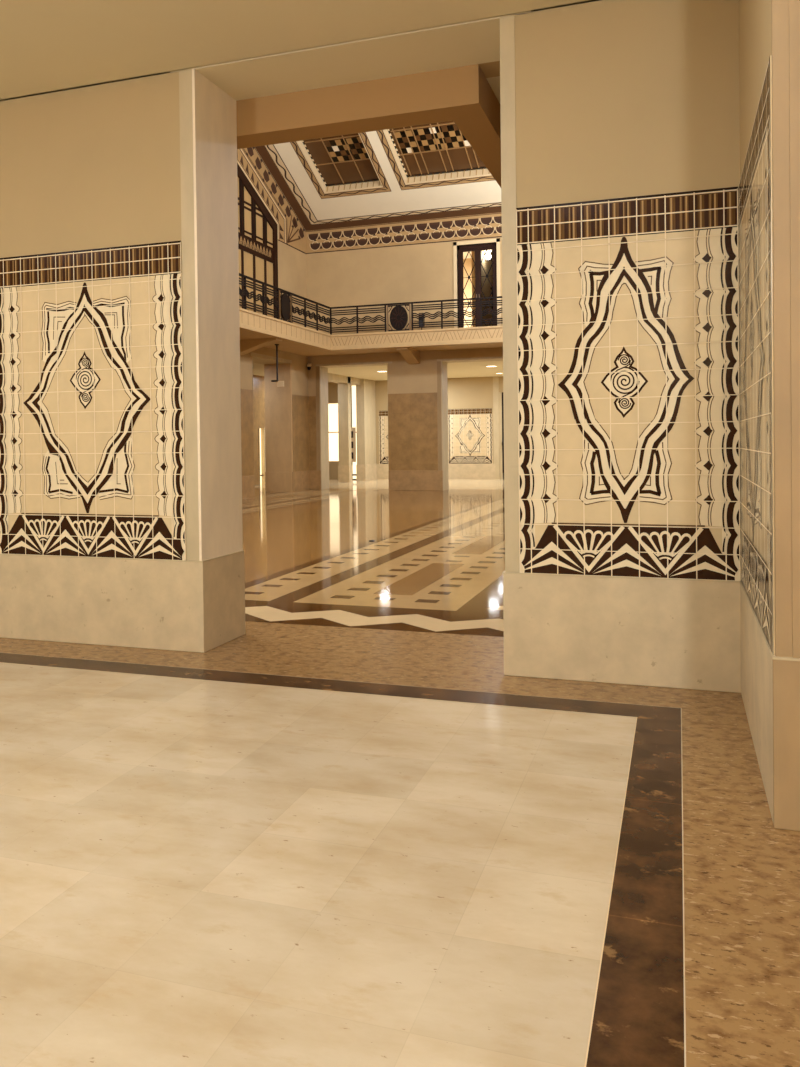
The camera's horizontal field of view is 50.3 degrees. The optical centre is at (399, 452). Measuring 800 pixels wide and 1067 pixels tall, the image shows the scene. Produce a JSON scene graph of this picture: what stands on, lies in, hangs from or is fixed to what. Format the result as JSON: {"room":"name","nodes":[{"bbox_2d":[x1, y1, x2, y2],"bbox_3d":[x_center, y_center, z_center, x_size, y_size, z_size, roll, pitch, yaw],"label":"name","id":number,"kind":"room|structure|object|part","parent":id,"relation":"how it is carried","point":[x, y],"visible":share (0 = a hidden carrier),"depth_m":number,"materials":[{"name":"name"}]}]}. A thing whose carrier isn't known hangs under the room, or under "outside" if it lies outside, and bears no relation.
{"room":"building lobby","nodes":[
{"label":"building lobby","id":0,"kind":"room"},
{"bbox_2d":[253,375,265,484],"bbox_3d":[-6.667,-0.680,22.108,2.500,3.900,26.400,0,1,18],"label":"wall","id":1,"kind":"structure","parent":0,"point":[258,381],"depth_m":30.37,"materials":[{"name":"beige paint"}]},
{"bbox_2d":[259,427,265,484],"bbox_3d":[-5.035,0.105,30.690,0.180,2.050,0.460,0,1,18],"label":"window","id":2,"kind":"structure","parent":1,"relation":"in","point":[262,467],"depth_m":30.84,"materials":[{"name":"glass"}]},
{"bbox_3d":[-5.102,0.116,30.712,0.040,2.030,0.380,0,1,18],"label":"pane","id":3,"kind":"part","parent":2,"relation":"part of","materials":[{"name":"beige glass"}]},
{"bbox_2d":[238,148,307,395],"bbox_3d":[-6.251,-4.955,18.082,0.850,12.550,18.750,0,1,18],"label":"wall","id":4,"kind":"structure","parent":0,"point":[292,269],"depth_m":25.85,"materials":[{"name":"paint"}]},
{"bbox_2d":[240,389,253,475],"bbox_3d":[-4.279,-0.541,22.614,0.022,2.340,1.640,0,1,18],"label":"trim","id":5,"kind":"structure","parent":4,"relation":"attached to","point":[247,418],"depth_m":23.05,"materials":[{"name":"brown stone"}]},
{"bbox_2d":[242,475,254,498],"bbox_3d":[-4.269,0.932,22.595,0.034,0.605,1.740,0,1,18],"label":"baseboard","id":6,"kind":"structure","parent":4,"relation":"attached to","point":[248,482],"depth_m":23.05,"materials":[{"name":"brown stone"}]},
{"bbox_2d":[252,356,253,415],"bbox_3d":[-4.437,-0.717,23.538,0.874,3.880,0.024,0,1,18],"label":"trim","id":7,"kind":"structure","parent":4,"relation":"attached to","point":[252,356],"depth_m":23.37,"materials":[{"name":"stone"}]},
{"bbox_2d":[237,163,277,318],"bbox_3d":[-5.912,-6.657,17.967,0.090,6.550,14.680,0,1,18],"label":"window","id":8,"kind":"structure","parent":4,"relation":"in","point":[257,229],"depth_m":23.67,"materials":[{"name":"brown metal"}]},
{"bbox_2d":[240,338,281,354],"bbox_3d":[-3.735,-2.784,22.354,1.250,0.370,0.340,0,1,18],"label":"trim","id":9,"kind":"structure","parent":4,"relation":"attached to","point":[248,345],"depth_m":22.25,"materials":[{"name":"stone"}]},
{"bbox_2d":[250,352,291,364],"bbox_3d":[-4.088,-2.725,24.654,0.874,0.104,2.590,0,1,18],"label":"trim","id":10,"kind":"structure","parent":4,"relation":"attached to","point":[257,358],"depth_m":24.67,"materials":[{"name":"stone"}]},
{"bbox_2d":[237,147,305,253],"bbox_3d":[-5.880,-8.604,17.922,0.004,5.018,18.712,0,1,18],"label":"trim","id":11,"kind":"structure","parent":4,"relation":"attached to","point":[291,232],"depth_m":24.68,"materials":[{"name":"beige paint"}]},
{"bbox_2d":[264,363,292,471],"bbox_3d":[-3.678,-0.758,25.863,0.874,3.880,0.104,0,1,18],"label":"trim","id":12,"kind":"structure","parent":4,"relation":"attached to","point":[278,400],"depth_m":25.80,"materials":[{"name":"beige stone"}]},
{"bbox_2d":[265,472,291,491],"bbox_3d":[-3.674,0.880,25.840,0.890,0.605,0.040,0,1,18],"label":"baseboard","id":13,"kind":"object","parent":4,"relation":"attached to","point":[274,481],"visible":1,"depth_m":25.82,"materials":[{"name":"beige stone"}]},
{"bbox_2d":[292,395,309,471],"bbox_3d":[-3.059,-0.608,26.349,0.022,2.340,1.200,0,1,18],"label":"trim","id":14,"kind":"structure","parent":4,"relation":"attached to","point":[300,404],"depth_m":26.30,"materials":[{"name":"brown stone"}]},
{"bbox_2d":[292,470,309,491],"bbox_3d":[-3.050,0.865,26.326,0.034,0.605,1.290,0,1,18],"label":"baseboard","id":15,"kind":"structure","parent":4,"relation":"attached to","point":[300,479],"depth_m":26.23,"materials":[{"name":"brown stone"}]},
{"bbox_2d":[0,0,599,100],"bbox_3d":[-2.026,-2.777,0.775,13.000,0.254,11.600,0,1,18],"label":"ceiling","id":16,"kind":"structure","parent":0,"point":[249,49],"depth_m":5.63,"materials":[{"name":"paint"}]},
{"bbox_2d":[328,373,375,465],"bbox_3d":[-2.233,-0.854,30.773,0.550,3.900,6.530,0,1,18],"label":"wall","id":17,"kind":"structure","parent":0,"point":[365,388],"depth_m":32.59,"materials":[{"name":"paint"}]},
{"bbox_2d":[338,465,352,481],"bbox_3d":[-2.028,0.772,31.603,0.440,0.620,0.320,0,1,18],"label":"baseboard","id":18,"kind":"object","parent":17,"relation":"attached to","point":[344,472],"visible":0.93,"depth_m":31.46,"materials":[{"name":"stone"}]},
{"bbox_2d":[0,0,740,564],"bbox_3d":[-2.772,-2.690,6.943,14.350,8.250,0.860,0,1,18],"label":"wall","id":19,"kind":"structure","parent":0,"point":[614,98],"depth_m":5.35,"materials":[{"name":"beige paint"}]},
{"bbox_2d":[0,241,185,560],"bbox_3d":[-2.353,-0.365,6.388,1.679,2.305,0.012,0,1,18],"label":"tile panel","id":20,"kind":"object","parent":19,"relation":"attached to","point":[92,439],"visible":1,"depth_m":6.36,"materials":[{"name":"beige tile"}]},
{"bbox_2d":[0,550,244,561],"bbox_3d":[-3.885,0.791,7.223,5.412,0.008,0.617,0,1,18],"label":"trim","id":21,"kind":"structure","parent":19,"relation":"attached to","point":[242,550],"depth_m":6.35,"materials":[{"name":"stone"}]},
{"bbox_2d":[0,552,245,652],"bbox_3d":[-3.881,1.118,7.232,5.409,0.655,0.618,0,1,18],"label":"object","id":22,"kind":"structure","parent":19,"relation":"attached to","point":[150,604],"depth_m":6.36,"materials":[{"name":"stone"}]},
{"bbox_2d":[179,69,198,560],"bbox_3d":[-1.413,-0.656,6.397,0.107,4.167,0.604,0,1,18],"label":"trim","id":23,"kind":"structure","parent":19,"relation":"attached to","point":[185,76],"depth_m":6.11,"materials":[{"name":"stone"}]},
{"bbox_2d":[192,68,242,560],"bbox_3d":[-1.353,-0.657,6.377,0.020,4.167,0.605,0,1,18],"label":"trim","id":24,"kind":"structure","parent":19,"relation":"attached to","point":[214,110],"depth_m":6.33,"materials":[{"name":"stone"}]},
{"bbox_2d":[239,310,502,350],"bbox_3d":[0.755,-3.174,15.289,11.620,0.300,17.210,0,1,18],"label":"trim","id":25,"kind":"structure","parent":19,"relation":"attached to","point":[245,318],"depth_m":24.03,"materials":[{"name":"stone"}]},
{"bbox_2d":[239,308,502,336],"bbox_3d":[0.753,-3.353,15.286,11.620,0.060,17.210,0,1,18],"label":"trim","id":26,"kind":"structure","parent":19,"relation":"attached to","point":[240,309],"depth_m":23.97,"materials":[{"name":"stone"}]},
{"bbox_2d":[239,273,329,332],"bbox_3d":[-4.734,-3.748,17.013,0.060,0.812,17.125,0,1,18],"label":"balcony railing","id":27,"kind":"object","parent":26,"relation":"on","point":[284,306],"visible":0.38,"depth_m":22.15,"materials":[{"name":"black metal"}]},
{"bbox_3d":[-3.677,-3.785,20.250,0.040,0.770,0.040,0,1,18],"label":"post","id":28,"kind":"part","parent":27,"relation":"part of","materials":[{"name":"black metal"}]},
{"bbox_3d":[-3.389,-3.801,21.134,0.040,0.770,0.040,0,1,18],"label":"post","id":29,"kind":"part","parent":27,"relation":"part of","materials":[{"name":"black metal"}]},
{"bbox_3d":[-3.137,-3.815,21.904,0.040,0.770,0.040,0,1,18],"label":"post","id":30,"kind":"part","parent":27,"relation":"part of","materials":[{"name":"black metal"}]},
{"bbox_3d":[-4.739,-4.133,17.008,0.060,0.042,17.110,0,1,18],"label":"handrail","id":31,"kind":"part","parent":27,"relation":"part of","materials":[{"name":"black metal"}]},
{"bbox_3d":[-3.006,-3.831,22.313,0.035,0.752,0.706,0,1,18],"label":"medallion frame","id":32,"kind":"part","parent":27,"relation":"part of","materials":[{"name":"brown metal"}]},
{"bbox_3d":[-2.616,-3.844,23.501,0.040,0.770,0.040,0,1,18],"label":"post","id":33,"kind":"part","parent":27,"relation":"part of","materials":[{"name":"black metal"}]},
{"bbox_3d":[-2.361,-3.857,24.280,0.040,0.770,0.040,0,1,18],"label":"post","id":34,"kind":"part","parent":27,"relation":"part of","materials":[{"name":"black metal"}]},
{"bbox_2d":[330,296,502,334],"bbox_3d":[3.429,-3.935,23.392,11.575,0.812,0.060,0,1,18],"label":"balcony railing","id":35,"kind":"object","parent":26,"relation":"on","point":[398,315],"visible":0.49,"depth_m":24.41,"materials":[{"name":"black metal"}]},
{"bbox_3d":[-2.046,-3.874,25.181,0.040,0.770,0.040,0,1,18],"label":"post","id":36,"kind":"part","parent":35,"relation":"part of","materials":[{"name":"black metal"}]},
{"bbox_3d":[-1.247,-3.880,24.921,0.040,0.770,0.040,0,1,18],"label":"post","id":37,"kind":"part","parent":35,"relation":"part of","materials":[{"name":"black metal"}]},
{"bbox_3d":[-0.420,-3.886,24.650,0.040,0.770,0.040,0,1,18],"label":"post","id":38,"kind":"part","parent":35,"relation":"part of","materials":[{"name":"black metal"}]},
{"bbox_3d":[-0.036,-3.897,24.522,0.706,0.752,0.035,0,1,18],"label":"medallion frame","id":39,"kind":"part","parent":35,"relation":"part of","materials":[{"name":"brown metal"}]},
{"bbox_3d":[0.350,-3.891,24.399,0.040,0.770,0.040,0,1,18],"label":"post","id":40,"kind":"part","parent":35,"relation":"part of","materials":[{"name":"black metal"}]},
{"bbox_3d":[3.425,-4.320,23.387,11.560,0.042,0.060,0,1,18],"label":"handrail","id":41,"kind":"part","parent":35,"relation":"part of","materials":[{"name":"black metal"}]},
{"bbox_3d":[1.186,-3.897,24.126,0.040,0.770,0.040,0,1,18],"label":"post","id":42,"kind":"part","parent":35,"relation":"part of","materials":[{"name":"black metal"}]},
{"bbox_3d":[2.260,-3.905,23.775,0.040,0.770,0.040,0,1,18],"label":"post","id":43,"kind":"part","parent":35,"relation":"part of","materials":[{"name":"black metal"}]},
{"bbox_2d":[500,15,519,572],"bbox_3d":[0.791,-0.672,5.677,0.094,4.167,0.604,0,1,18],"label":"trim","id":44,"kind":"structure","parent":19,"relation":"attached to","point":[507,27],"depth_m":5.38,"materials":[{"name":"paint"}]},
{"bbox_2d":[502,571,739,581],"bbox_3d":[1.415,0.752,5.492,1.408,0.008,0.617,0,1,18],"label":"trim","id":45,"kind":"structure","parent":19,"relation":"attached to","point":[503,572],"depth_m":5.20,"materials":[{"name":"stone"}]},
{"bbox_2d":[503,574,740,692],"bbox_3d":[1.423,1.079,5.499,1.407,0.655,0.618,0,1,18],"label":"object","id":46,"kind":"structure","parent":19,"relation":"attached to","point":[684,634],"depth_m":5.19,"materials":[{"name":"stone"}]},
{"bbox_2d":[516,187,740,580],"bbox_3d":[1.367,-0.392,5.173,1.321,2.305,0.012,0,1,18],"label":"tile panel","id":47,"kind":"object","parent":19,"relation":"attached to","point":[628,307],"visible":1,"depth_m":5.16,"materials":[{"name":"beige tile"}]},
{"bbox_2d":[240,329,502,356],"bbox_3d":[0.346,-3.150,16.096,12.900,0.440,18.490,0,1,18],"label":"balcony slab","id":48,"kind":"object","parent":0,"point":[284,345],"visible":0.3,"depth_m":24.79,"materials":[{"name":"stone"}]},
{"bbox_2d":[271,344,283,386],"bbox_3d":[-3.363,-2.403,23.418,0.370,1.170,0.116,0,1,18],"label":"hanging sign","id":49,"kind":"object","parent":48,"relation":"hanging from","point":[279,383],"visible":1,"depth_m":23.40,"materials":[{"name":"black plastic"}]},
{"bbox_3d":[-3.379,-2.493,23.422,0.116,0.990,0.116,0,1,18],"label":"rod","id":50,"kind":"part","parent":49,"relation":"part of","materials":[{"name":"black plastic"}]},
{"bbox_3d":[-3.281,-1.899,23.400,0.210,0.160,0.020,0,1,18],"label":"sign plate","id":51,"kind":"part","parent":49,"relation":"part of","materials":[{"name":"beige"}]},
{"bbox_2d":[413,313,424,329],"bbox_3d":[0.523,-3.789,24.802,0.362,0.550,0.150,0,1,18],"label":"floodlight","id":52,"kind":"object","parent":48,"relation":"on","point":[422,320],"visible":0.59,"depth_m":24.71,"materials":[{"name":"black metal"}]},
{"bbox_2d":[253,361,502,380],"bbox_3d":[0.976,-2.787,19.627,23.000,0.200,26.100,0,1,18],"label":"ceiling","id":53,"kind":"structure","parent":0,"point":[460,369],"depth_m":29.12,"materials":[{"name":"paint"}]},
{"bbox_2d":[274,131,500,219],"bbox_3d":[0.242,-9.139,15.912,13.300,4.586,19.065,0,1,18],"label":"ceiling","id":54,"kind":"structure","parent":0,"point":[397,200],"depth_m":24.71,"materials":[{"name":"white paint"}]},
{"bbox_2d":[296,133,382,192],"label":"window","id":55,"kind":"structure","parent":54,"relation":"attached to","point":[340,163],"depth_m":24.13,"materials":[{"name":"beige glass"}]},
{"bbox_3d":[-1.742,-8.818,22.721,1.134,1.202,2.600,0,1,18],"label":"checker glass","id":56,"kind":"part","parent":55,"relation":"part of","materials":[{"name":"black"}]},
{"bbox_2d":[383,121,490,184],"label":"window","id":57,"kind":"structure","parent":54,"relation":"attached to","point":[439,151],"depth_m":23.35,"materials":[{"name":"beige glass"}]},
{"bbox_3d":[1.968,-8.845,21.509,4.860,1.202,2.600,0,1,18],"label":"checker glass","id":58,"kind":"part","parent":57,"relation":"part of","materials":[{"name":"black"}]},
{"bbox_2d":[0,479,799,1066],"bbox_3d":[-0.730,1.308,14.313,23.000,0.001,38.000,0,1,18],"label":"floor","id":59,"kind":"structure","parent":0,"point":[336,831],"depth_m":3.21,"materials":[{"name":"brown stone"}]},
{"bbox_2d":[351,427,355,479],"bbox_3d":[-1.877,-0.397,33.542,0.420,2.900,0.400,0,1,18],"label":"display board","id":60,"kind":"object","parent":59,"relation":"on","point":[353,429],"visible":0.47,"depth_m":33.50,"materials":[{"name":"beige"}]},
{"bbox_3d":[-1.862,-0.327,33.539,0.250,1.360,0.040,0,1,18],"label":"panel","id":61,"kind":"part","parent":60,"relation":"part of","materials":[{"name":"beige"}]},
{"bbox_2d":[306,237,502,395],"bbox_3d":[3.193,-3.091,25.210,14.350,8.400,0.600,0,1,18],"label":"wall","id":62,"kind":"structure","parent":0,"point":[418,272],"depth_m":26.01,"materials":[{"name":"paint"}]},
{"bbox_2d":[309,396,316,469],"bbox_3d":[-2.759,-0.619,26.871,0.270,2.340,0.022,0,1,18],"label":"trim","id":63,"kind":"structure","parent":62,"relation":"attached to","point":[312,399],"depth_m":26.86,"materials":[{"name":"brown stone"}]},
{"bbox_2d":[310,470,320,489],"bbox_3d":[-2.676,0.853,26.864,0.410,0.605,0.034,0,1,18],"label":"baseboard","id":64,"kind":"structure","parent":62,"relation":"attached to","point":[315,475],"depth_m":26.84,"materials":[{"name":"brown stone"}]},
{"bbox_2d":[316,366,319,469],"bbox_3d":[-2.560,-0.785,26.808,0.150,3.880,0.011,0,1,18],"label":"trim","id":65,"kind":"structure","parent":62,"relation":"attached to","point":[317,367],"depth_m":26.80,"materials":[{"name":"stone"}]},
{"bbox_2d":[319,366,328,489],"bbox_3d":[-2.406,-0.791,27.079,0.034,3.880,0.626,0,1,18],"label":"trim","id":66,"kind":"structure","parent":62,"relation":"attached to","point":[323,371],"depth_m":27.03,"materials":[{"name":"stone"}]},
{"bbox_2d":[316,361,391,367],"bbox_3d":[-1.352,-2.766,26.700,2.540,0.064,0.624,0,1,18],"label":"trim","id":67,"kind":"structure","parent":62,"relation":"attached to","point":[385,362],"depth_m":26.56,"materials":[{"name":"stone"}]},
{"bbox_2d":[255,130,500,230],"bbox_3d":[1.699,-9.098,20.371,12.900,4.304,9.361,0,1,18],"label":"trim","id":68,"kind":"structure","parent":62,"relation":"attached to","point":[269,154],"depth_m":24.88,"materials":[{"name":"beige paint"}]},
{"bbox_2d":[387,363,388,471],"bbox_3d":[-0.266,-0.806,26.374,0.008,3.880,0.636,0,1,18],"label":"trim","id":69,"kind":"structure","parent":62,"relation":"attached to","point":[387,363],"depth_m":26.05,"materials":[{"name":"stone"}]},
{"bbox_2d":[306,212,501,253],"bbox_3d":[3.175,-6.679,24.833,12.900,0.735,0.004,0,1,18],"label":"frieze","id":70,"kind":"object","parent":62,"relation":"attached to","point":[480,226],"depth_m":25.82,"materials":[{"name":"brown paint"}]},
{"bbox_2d":[396,347,419,363],"bbox_3d":[0.242,-2.871,25.205,0.340,0.370,1.250,0,1,18],"label":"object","id":71,"kind":"structure","parent":62,"relation":"attached to","point":[412,356],"depth_m":25.23,"materials":[{"name":"stone"}]},
{"bbox_2d":[388,392,437,469],"bbox_3d":[0.388,-0.641,25.843,1.570,2.340,0.022,0,1,18],"label":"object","id":72,"kind":"structure","parent":62,"relation":"attached to","point":[412,417],"depth_m":25.83,"materials":[{"name":"brown stone"}]},
{"bbox_2d":[389,470,442,490],"bbox_3d":[0.470,0.830,25.836,1.710,0.605,0.034,0,1,18],"label":"baseboard","id":73,"kind":"structure","parent":62,"relation":"attached to","point":[398,479],"depth_m":25.81,"materials":[{"name":"brown stone"}]},
{"bbox_2d":[437,361,441,469],"bbox_3d":[1.204,-0.812,25.578,0.150,3.880,0.011,0,1,18],"label":"trim","id":74,"kind":"structure","parent":62,"relation":"attached to","point":[438,362],"depth_m":25.57,"materials":[{"name":"stone"}]},
{"bbox_2d":[441,361,448,489],"bbox_3d":[1.358,-0.818,25.849,0.034,3.880,0.626,0,1,18],"label":"trim","id":75,"kind":"structure","parent":62,"relation":"attached to","point":[444,386],"depth_m":25.78,"materials":[{"name":"stone"}]},
{"bbox_2d":[437,356,502,362],"bbox_3d":[2.412,-2.794,25.471,2.540,0.064,0.624,0,1,18],"label":"trim","id":76,"kind":"structure","parent":62,"relation":"attached to","point":[479,359],"depth_m":25.38,"materials":[{"name":"stone"}]},
{"bbox_2d":[453,238,500,327],"bbox_3d":[2.304,-4.907,25.252,1.400,2.730,0.250,0,1,18],"label":"door","id":77,"kind":"structure","parent":62,"relation":"in","point":[478,268],"depth_m":25.28,"materials":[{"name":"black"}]},
{"bbox_3d":[2.071,-4.841,25.405,0.390,2.340,0.006,0,1,18],"label":"pane","id":78,"kind":"part","parent":77,"relation":"part of","materials":[{"name":"clear glass"}]},
{"bbox_3d":[2.584,-4.845,25.238,0.390,2.340,0.006,0,1,18],"label":"pane","id":79,"kind":"part","parent":77,"relation":"part of","materials":[{"name":"clear glass"}]},
{"bbox_2d":[328,376,502,478],"bbox_3d":[6.081,-0.966,31.670,20.800,3.900,0.300,0,1,18],"label":"wall","id":80,"kind":"structure","parent":0,"point":[470,392],"depth_m":32.76,"materials":[{"name":"beige paint"}]},
{"bbox_2d":[328,403,338,460],"bbox_3d":[-2.618,-0.837,34.503,0.700,2.330,0.320,0,1,18],"label":"window","id":81,"kind":"structure","parent":80,"relation":"in","point":[332,408],"depth_m":34.53,"materials":[{"name":"glass"}]},
{"bbox_2d":[351,385,356,478],"bbox_3d":[-1.763,-0.833,34.223,0.440,3.750,0.320,0,1,18],"label":"window","id":82,"kind":"structure","parent":80,"relation":"in","point":[353,396],"depth_m":34.24,"materials":[{"name":"glass"}]},
{"bbox_2d":[379,411,387,463],"bbox_3d":[0.000,-0.619,33.497,1.740,2.109,0.012,0,1,18],"label":"tile panel","id":83,"kind":"object","parent":80,"relation":"attached to","point":[383,415],"visible":0.34,"depth_m":33.71,"materials":[{"name":"beige tile"}]},
{"bbox_2d":[356,464,495,480],"bbox_3d":[0.978,0.723,32.514,5.150,0.620,1.320,0,1,18],"label":"baseboard","id":84,"kind":"structure","parent":80,"relation":"attached to","point":[364,472],"depth_m":32.68,"materials":[{"name":"stone"}]},
{"bbox_2d":[448,408,492,463],"bbox_3d":[2.681,-0.639,32.621,1.740,2.109,0.012,0,1,18],"label":"tile panel","id":85,"kind":"object","parent":80,"relation":"attached to","point":[469,430],"visible":0.99,"depth_m":32.62,"materials":[{"name":"beige tile"}]},
{"bbox_2d":[493,376,499,478],"bbox_3d":[3.693,-0.948,32.442,0.220,3.900,0.315,0,1,18],"label":"trim","id":86,"kind":"structure","parent":80,"relation":"attached to","point":[495,379],"depth_m":32.29,"materials":[{"name":"stone"}]},
{"bbox_2d":[499,392,503,478],"bbox_3d":[4.538,-0.653,32.092,1.600,3.300,0.266,0,1,18],"label":"door","id":87,"kind":"structure","parent":80,"relation":"in","point":[501,410],"depth_m":32.28,"materials":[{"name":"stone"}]},
{"bbox_2d":[486,76,499,102],"bbox_3d":[4.782,-3.166,13.942,3.130,0.493,17.150,0,1,18],"label":"ceiling","id":88,"kind":"structure","parent":0,"point":[494,82],"depth_m":6.41,"materials":[{"name":"paint"}]},
{"bbox_2d":[454,79,500,186],"bbox_3d":[3.175,-3.015,14.470,0.255,0.772,17.150,0,1,18],"label":"beam","id":89,"kind":"structure","parent":88,"relation":"attached to","point":[483,134],"depth_m":6.70,"materials":[{"name":"brown paint"}]},
{"bbox_2d":[739,0,770,177],"bbox_3d":[2.005,-0.664,4.017,0.620,4.167,1.806,0,1,18],"label":"wall","id":90,"kind":"structure","parent":0,"point":[754,15],"depth_m":4.18,"materials":[{"name":"beige paint"}]},
{"bbox_2d":[738,55,774,654],"bbox_3d":[1.706,-0.382,4.118,0.012,2.305,1.786,0,1,18],"label":"tile panel","id":91,"kind":"object","parent":90,"relation":"attached to","point":[755,230],"visible":1,"depth_m":3.81,"materials":[{"name":"beige tile"}]},
{"bbox_2d":[740,584,799,830],"bbox_3d":[2.019,1.092,4.028,0.644,0.655,1.836,0,1,18],"label":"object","id":92,"kind":"structure","parent":90,"relation":"attached to","point":[770,689],"depth_m":3.27,"materials":[{"name":"stone"}]},
{"bbox_2d":[740,581,799,660],"bbox_3d":[2.013,0.766,4.023,0.647,0.008,1.839,0,1,18],"label":"trim","id":93,"kind":"structure","parent":90,"relation":"attached to","point":[774,657],"depth_m":3.49,"materials":[{"name":"stone"}]},
{"bbox_2d":[771,0,775,655],"bbox_3d":[1.431,-0.974,3.257,0.014,3.512,0.024,0,1,18],"label":"trim","id":94,"kind":"structure","parent":90,"relation":"attached to","point":[771,0],"depth_m":3.26,"materials":[{"name":"stone"}]},
{"bbox_2d":[772,0,799,657],"bbox_3d":[1.726,-0.648,3.154,0.633,4.167,0.032,0,1,18],"label":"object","id":95,"kind":"structure","parent":90,"relation":"attached to","point":[785,13],"depth_m":3.23,"materials":[{"name":"paint"}]}
]}

